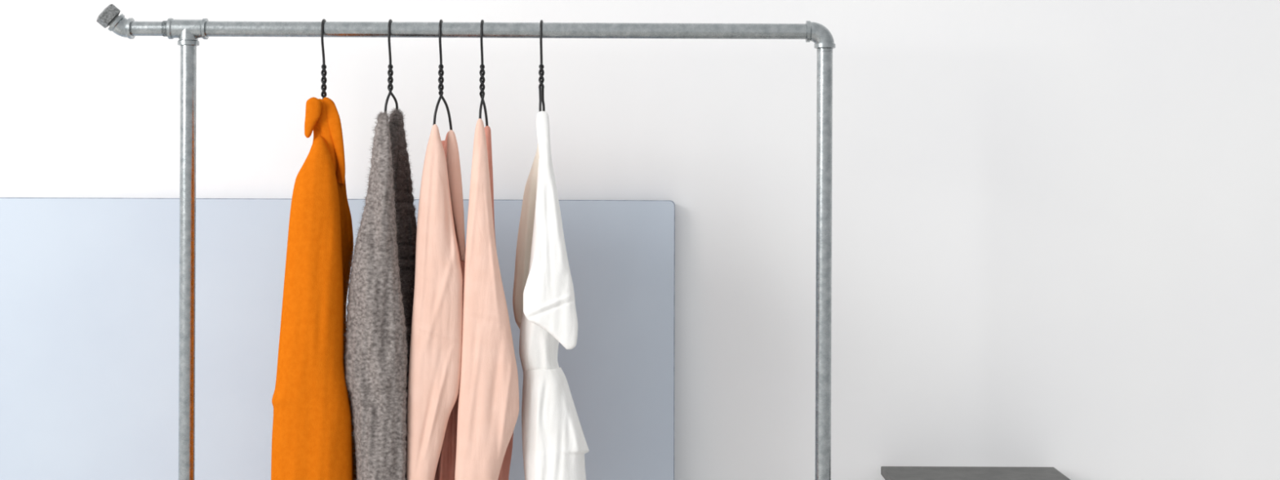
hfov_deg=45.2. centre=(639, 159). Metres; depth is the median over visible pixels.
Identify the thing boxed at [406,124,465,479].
blouse
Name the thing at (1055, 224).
wall
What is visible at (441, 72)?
wire hanger
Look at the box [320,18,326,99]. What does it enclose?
wire hanger
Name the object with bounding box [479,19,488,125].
wire hanger
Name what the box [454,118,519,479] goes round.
blouse
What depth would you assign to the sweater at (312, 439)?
3.06 m
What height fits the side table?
0.749 m
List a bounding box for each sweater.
[271,97,356,479]
[342,106,417,479]
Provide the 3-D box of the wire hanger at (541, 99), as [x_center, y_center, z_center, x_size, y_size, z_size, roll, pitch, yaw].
[-0.203,-0.134,3.192,0.015,0.317,0.121,0,0,-7]
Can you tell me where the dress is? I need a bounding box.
[512,111,589,479]
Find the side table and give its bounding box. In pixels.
[880,466,1070,479]
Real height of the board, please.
1.384 m
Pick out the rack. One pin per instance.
(188, 32)
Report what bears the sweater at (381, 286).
hanging from the wire hanger at (390, 72)
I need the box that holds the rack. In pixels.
[96,4,835,479]
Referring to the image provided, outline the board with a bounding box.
[0,197,675,479]
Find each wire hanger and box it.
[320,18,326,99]
[384,18,398,113]
[432,19,452,129]
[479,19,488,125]
[538,19,545,111]
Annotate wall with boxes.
[0,0,1279,479]
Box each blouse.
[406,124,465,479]
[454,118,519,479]
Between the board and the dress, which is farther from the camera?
the board
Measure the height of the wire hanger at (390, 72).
0.302 m

